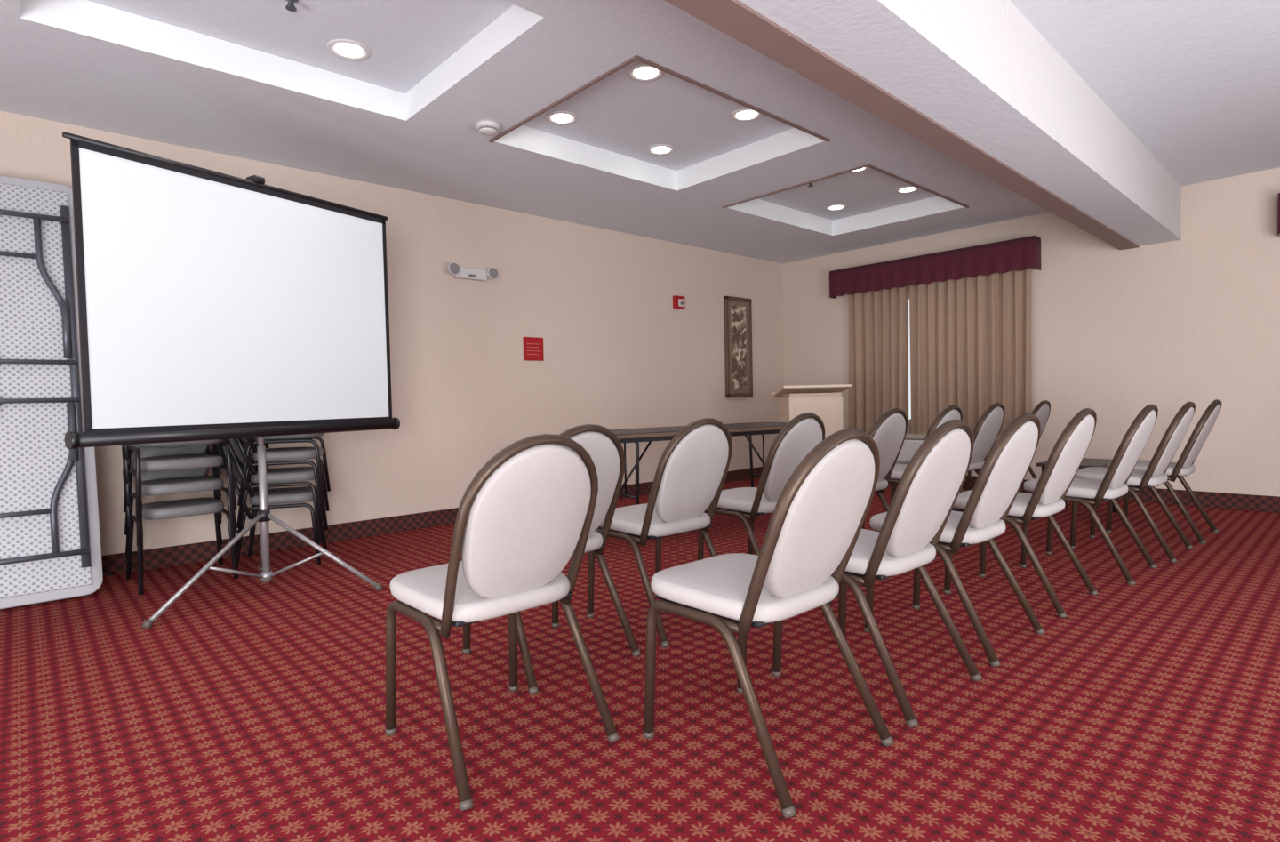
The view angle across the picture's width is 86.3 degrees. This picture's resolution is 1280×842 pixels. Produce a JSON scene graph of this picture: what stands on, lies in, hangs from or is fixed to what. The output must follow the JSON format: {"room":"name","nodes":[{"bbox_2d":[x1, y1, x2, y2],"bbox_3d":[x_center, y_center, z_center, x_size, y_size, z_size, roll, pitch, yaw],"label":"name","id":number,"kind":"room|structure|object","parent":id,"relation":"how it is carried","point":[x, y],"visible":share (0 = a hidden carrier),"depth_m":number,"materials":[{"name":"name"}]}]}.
{"room":"hotel conference room","nodes":[
{"label":"hotel conference room","id":0,"kind":"room"},
{"bbox_2d":[0,111,783,555],"bbox_3d":[-1.791,-0.576,5.158,9.750,2.790,0.150,-3,3,-42],"label":"wall","id":1,"kind":"structure","parent":0,"point":[618,354],"depth_m":5.59,"materials":[{"name":"beige paint"}]},
{"bbox_2d":[101,466,762,576],"bbox_3d":[-1.767,0.762,5.088,9.588,0.120,0.012,-3,3,-42],"label":"baseboard","id":2,"kind":"structure","parent":1,"relation":"attached to","point":[160,557],"depth_m":4.60,"materials":[{"name":"wood"}]},
{"bbox_2d":[447,262,498,280],"bbox_3d":[-1.333,-1.177,5.401,0.436,0.105,0.104,-3,3,-42],"label":"emergency light","id":3,"kind":"object","parent":1,"relation":"attached to","point":[454,268],"visible":1,"depth_m":5.40,"materials":[{"name":"white plastic"}]},
{"bbox_2d":[522,336,543,360],"bbox_3d":[-0.913,-0.618,5.848,0.200,0.200,0.014,-3,3,-42],"label":"wall sign","id":4,"kind":"object","parent":1,"relation":"attached to","point":[532,346],"visible":1,"depth_m":5.84,"materials":[{"name":"red plastic"}]},
{"bbox_2d":[672,295,685,309],"bbox_3d":[0.404,-1.220,7.014,0.140,0.130,0.061,-3,3,-42],"label":"fire alarm strobe","id":5,"kind":"object","parent":1,"relation":"attached to","point":[678,301],"visible":1,"depth_m":6.98,"materials":[{"name":"red plastic"}]},
{"bbox_2d":[723,296,752,397],"bbox_3d":[1.110,-0.827,7.673,0.450,1.120,0.040,-3,3,-42],"label":"framed picture","id":6,"kind":"object","parent":1,"relation":"attached to","point":[737,310],"visible":1,"depth_m":7.66,"materials":[{"name":"brown metal"}]},
{"bbox_2d":[0,477,1279,841],"bbox_3d":[1.132,0.863,1.922,9.600,0.001,8.600,-3,3,-42],"label":"floor","id":7,"kind":"structure","parent":0,"point":[250,709],"depth_m":2.08,"materials":[{"name":"red carpet"}]},
{"bbox_2d":[0,175,103,609],"bbox_3d":[-3.200,-0.184,3.369,0.760,2.163,0.468,-3,3,-42],"label":"folding table","id":8,"kind":"object","parent":7,"relation":"on","point":[51,549],"visible":0.91,"depth_m":3.46,"materials":[{"name":"white plastic"}]},
{"bbox_2d":[121,439,238,594],"bbox_3d":[-2.581,0.290,3.809,0.472,1.186,0.579,-3,3,-42],"label":"stacked chairs","id":9,"kind":"object","parent":7,"relation":"on","point":[172,468],"visible":0.62,"depth_m":3.73,"materials":[{"name":"black metal"}]},
{"bbox_2d":[62,131,399,628],"bbox_3d":[-1.808,-0.164,3.416,0.934,2.098,1.477,-1,2,5],"label":"projector screen","id":10,"kind":"object","parent":7,"relation":"on","point":[212,305],"visible":1,"depth_m":3.23,"materials":[{"name":"fabric"}]},
{"bbox_2d":[217,432,330,568],"bbox_3d":[-2.240,0.270,4.192,0.579,1.186,0.472,-2,2,-20],"label":"stacked chairs","id":11,"kind":"object","parent":7,"relation":"on","point":[242,457],"visible":0.56,"depth_m":4.06,"materials":[{"name":"black metal"}]},
{"bbox_2d":[384,433,619,810],"bbox_3d":[-0.404,0.467,1.906,0.483,0.875,0.564,-3,3,-42],"label":"banquet chair","id":12,"kind":"object","parent":7,"relation":"on","point":[522,517],"visible":1,"depth_m":1.75,"materials":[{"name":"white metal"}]},
{"bbox_2d":[462,424,640,694],"bbox_3d":[-0.344,0.445,2.529,0.483,0.875,0.564,-3,3,-42],"label":"banquet chair","id":13,"kind":"object","parent":7,"relation":"on","point":[608,457],"visible":0.3,"depth_m":2.46,"materials":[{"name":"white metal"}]},
{"bbox_2d":[586,417,732,647],"bbox_3d":[0.099,0.423,2.919,0.483,0.875,0.564,-3,3,-42],"label":"banquet chair","id":14,"kind":"object","parent":7,"relation":"on","point":[691,473],"visible":0.88,"depth_m":2.76,"materials":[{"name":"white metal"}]},
{"bbox_2d":[599,421,787,545],"bbox_3d":[0.441,0.412,4.913,1.830,0.736,0.616,-2,2,-32],"label":"folding table","id":15,"kind":"object","parent":7,"relation":"on","point":[649,435],"visible":0.44,"depth_m":4.64,"materials":[{"name":"laminate"}]},
{"bbox_2d":[697,412,824,559],"bbox_3d":[0.620,0.395,3.408,0.483,0.875,0.564,-3,3,-42],"label":"banquet chair","id":16,"kind":"object","parent":7,"relation":"on","point":[803,433],"visible":0.67,"depth_m":3.22,"materials":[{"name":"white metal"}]},
{"bbox_2d":[643,428,894,817],"bbox_3d":[0.340,0.452,1.854,0.483,0.875,0.564,-3,3,-42],"label":"banquet chair","id":17,"kind":"object","parent":7,"relation":"on","point":[817,520],"visible":1,"depth_m":1.70,"materials":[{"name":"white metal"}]},
{"bbox_2d":[772,384,851,438],"bbox_3d":[1.628,0.182,6.496,0.620,1.038,0.540,-1,2,0],"label":"lectern","id":18,"kind":"object","parent":7,"relation":"on","point":[824,401],"visible":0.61,"depth_m":6.28,"materials":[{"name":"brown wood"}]},
{"bbox_2d":[771,419,982,727],"bbox_3d":[0.779,0.430,2.255,0.483,0.875,0.564,-3,3,-42],"label":"banquet chair","id":19,"kind":"object","parent":7,"relation":"on","point":[925,495],"visible":0.74,"depth_m":2.07,"materials":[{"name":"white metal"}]},
{"bbox_2d":[868,408,907,511],"bbox_3d":[1.247,0.363,3.980,0.483,0.875,0.564,-3,3,-42],"label":"banquet chair","id":20,"kind":"object","parent":7,"relation":"on","point":[889,432],"visible":0.37,"depth_m":3.83,"materials":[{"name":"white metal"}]},
{"bbox_2d":[861,405,962,528],"bbox_3d":[1.794,0.334,4.479,0.483,0.875,0.564,-3,3,-42],"label":"banquet chair","id":21,"kind":"object","parent":7,"relation":"on","point":[950,412],"visible":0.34,"depth_m":4.29,"materials":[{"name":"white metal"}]},
{"bbox_2d":[888,438,965,487],"bbox_3d":[2.788,0.421,7.014,0.235,0.476,1.000,-3,3,-42],"label":"air conditioner","id":22,"kind":"object","parent":7,"relation":"on","point":[909,447],"visible":0.12,"depth_m":6.92,"materials":[{"name":"white plastic"}]},
{"bbox_2d":[864,413,1045,667],"bbox_3d":[1.230,0.406,2.665,0.483,0.875,0.564,-3,3,-42],"label":"banquet chair","id":23,"kind":"object","parent":7,"relation":"on","point":[1003,473],"visible":0.77,"depth_m":2.48,"materials":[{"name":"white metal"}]},
{"bbox_2d":[960,402,1005,492],"bbox_3d":[2.325,0.307,4.963,0.483,0.875,0.564,-3,3,-42],"label":"banquet chair","id":24,"kind":"object","parent":7,"relation":"on","point":[986,432],"visible":0.5,"depth_m":4.78,"materials":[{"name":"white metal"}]},
{"bbox_2d":[967,400,1050,492],"bbox_3d":[3.049,0.269,5.623,0.483,0.875,0.564,-3,3,-42],"label":"banquet chair","id":25,"kind":"object","parent":7,"relation":"on","point":[1042,411],"visible":0.18,"depth_m":5.46,"materials":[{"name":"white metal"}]},
{"bbox_2d":[944,408,1098,617],"bbox_3d":[1.765,0.379,3.153,0.483,0.875,0.564,-3,3,-42],"label":"banquet chair","id":26,"kind":"object","parent":7,"relation":"on","point":[1069,450],"visible":0.79,"depth_m":2.97,"materials":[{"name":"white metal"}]},
{"bbox_2d":[1035,457,1117,513],"bbox_3d":[3.314,0.507,5.153,0.600,0.406,0.400,-3,3,-42],"label":"side table","id":27,"kind":"object","parent":7,"relation":"on","point":[1086,462],"visible":0.17,"depth_m":5.07,"materials":[{"name":"laminate"}]},
{"bbox_2d":[1020,404,1158,584],"bbox_3d":[2.377,0.350,3.603,0.483,0.875,0.564,-3,3,-42],"label":"banquet chair","id":28,"kind":"object","parent":7,"relation":"on","point":[1084,492],"visible":0.85,"depth_m":3.43,"materials":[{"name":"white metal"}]},
{"bbox_2d":[1069,401,1195,562],"bbox_3d":[2.898,0.326,4.010,0.483,0.875,0.564,-3,3,-42],"label":"banquet chair","id":29,"kind":"object","parent":7,"relation":"on","point":[1155,475],"visible":0.81,"depth_m":3.83,"materials":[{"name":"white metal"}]},
{"bbox_2d":[1105,399,1222,543],"bbox_3d":[3.405,0.301,4.432,0.483,0.875,0.564,-3,3,-42],"label":"banquet chair","id":30,"kind":"object","parent":7,"relation":"on","point":[1184,466],"visible":0.62,"depth_m":4.24,"materials":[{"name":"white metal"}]},
{"bbox_2d":[0,0,1279,263],"bbox_3d":[1.075,-1.750,1.836,9.600,0.150,8.600,-3,3,-42],"label":"ceiling","id":31,"kind":"structure","parent":0,"point":[1196,83],"depth_m":3.69,"materials":[{"name":"paint"}]},
{"bbox_2d":[285,0,298,11],"bbox_3d":[-1.488,-1.780,2.908,0.060,0.048,0.060,-3,3,-42],"label":"sprinkler","id":32,"kind":"object","parent":31,"relation":"hanging from","point":[290,6],"depth_m":2.90,"materials":[{"name":"silver metal"}]},
{"bbox_2d":[326,39,370,60],"bbox_3d":[-1.426,-1.815,3.343,0.200,0.010,0.200,-3,3,-42],"label":"recessed light","id":33,"kind":"object","parent":31,"relation":"in","point":[347,49],"visible":1,"depth_m":3.33,"materials":[{"name":"white plastic"}]},
{"bbox_2d":[475,120,500,135],"bbox_3d":[-0.873,-1.677,3.917,0.140,0.048,0.140,-3,3,-42],"label":"smoke detector","id":34,"kind":"object","parent":31,"relation":"attached to","point":[485,127],"visible":1,"depth_m":3.88,"materials":[{"name":"white plastic"}]},
{"bbox_2d":[545,111,578,125],"bbox_3d":[-0.481,-1.864,4.205,0.200,0.010,0.200,-3,3,-42],"label":"recessed light","id":35,"kind":"object","parent":31,"relation":"in","point":[564,119],"visible":1,"depth_m":4.19,"materials":[{"name":"white plastic"}]},
{"bbox_2d":[627,63,664,81],"bbox_3d":[0.031,-1.857,3.643,0.200,0.010,0.200,-3,3,-42],"label":"recessed light","id":36,"kind":"object","parent":31,"relation":"in","point":[644,72],"visible":0.93,"depth_m":3.64,"materials":[{"name":"white plastic"}]},
{"bbox_2d":[647,144,675,155],"bbox_3d":[0.147,-1.897,4.777,0.200,0.010,0.200,-3,3,-42],"label":"recessed light","id":37,"kind":"object","parent":31,"relation":"in","point":[662,149],"visible":1,"depth_m":4.76,"materials":[{"name":"white plastic"}]},
{"bbox_2d":[488,55,969,207],"bbox_3d":[0.960,-1.770,5.001,3.928,0.012,1.408,-3,3,-42],"label":"trim","id":38,"kind":"structure","parent":31,"relation":"attached to","point":[630,60],"depth_m":3.81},
{"bbox_2d":[730,107,762,121],"bbox_3d":[0.659,-1.889,4.216,0.200,0.010,0.200,-3,3,-42],"label":"recessed light","id":39,"kind":"object","parent":31,"relation":"in","point":[745,114],"visible":0.95,"depth_m":4.21,"materials":[{"name":"white plastic"}]},
{"bbox_2d":[824,203,847,210],"bbox_3d":[1.825,-1.985,6.348,0.200,0.010,0.200,-3,3,-42],"label":"recessed light","id":40,"kind":"object","parent":31,"relation":"in","point":[832,207],"visible":1,"depth_m":6.33,"materials":[{"name":"white plastic"}]},
{"bbox_2d":[849,167,869,173],"bbox_3d":[1.669,-1.946,5.258,0.200,0.010,0.200,-3,3,-42],"label":"recessed light","id":41,"kind":"object","parent":31,"relation":"in","point":[865,168],"visible":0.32,"depth_m":5.30,"materials":[{"name":"white plastic"}]},
{"bbox_2d":[895,185,919,193],"bbox_3d":[2.290,-1.978,5.838,0.200,0.010,0.200,-3,3,-42],"label":"recessed light","id":42,"kind":"object","parent":31,"relation":"in","point":[908,188],"visible":0.95,"depth_m":5.83,"materials":[{"name":"white plastic"}]},
{"bbox_2d":[738,0,1181,246],"bbox_3d":[0.685,-1.471,2.283,9.650,0.420,0.400,-3,3,-43],"label":"ceiling beam","id":43,"kind":"structure","parent":31,"relation":"attached to","point":[980,69],"depth_m":2.89,"materials":[{"name":"white paint"}]},
{"bbox_2d":[664,0,1139,249],"bbox_3d":[0.593,-1.256,2.392,9.650,0.012,0.131,-3,3,-43],"label":"trim","id":44,"kind":"structure","parent":43,"relation":"attached to","point":[734,19],"depth_m":2.66,"materials":[{"name":"white paint"}]},
{"bbox_2d":[782,167,1279,495],"bbox_3d":[4.702,-0.717,5.158,0.150,2.790,8.600,-3,3,-42],"label":"wall","id":45,"kind":"structure","parent":0,"point":[1116,332],"depth_m":5.60,"materials":[{"name":"beige paint"}]},
{"bbox_2d":[829,235,1040,298],"bbox_3d":[2.868,-1.517,6.892,0.163,0.296,2.090,-3,3,-42],"label":"window valance","id":46,"kind":"object","parent":45,"relation":"attached to","point":[1018,254],"visible":1,"depth_m":6.70,"materials":[{"name":"red fabric"}]},
{"bbox_2d":[848,268,1031,434],"bbox_3d":[2.942,-0.645,6.881,0.086,1.550,1.836,-3,3,-42],"label":"curtain","id":47,"kind":"object","parent":45,"relation":"hanging from","point":[971,338],"visible":0.83,"depth_m":6.80,"materials":[{"name":"beige fabric"}]},
{"bbox_2d":[963,475,1279,512],"bbox_3d":[4.671,0.620,5.147,0.012,0.120,8.600,-3,3,-42],"label":"baseboard","id":48,"kind":"structure","parent":45,"relation":"attached to","point":[1266,503],"depth_m":5.33,"materials":[{"name":"carpet"}]},
{"bbox_2d":[1277,192,1279,237],"bbox_3d":[5.479,-1.480,4.030,0.163,0.296,2.500,-3,3,-42],"label":"window valance","id":49,"kind":"object","parent":45,"relation":"attached to","point":[1278,198],"visible":1,"depth_m":4.90,"materials":[{"name":"red fabric"}]}
]}

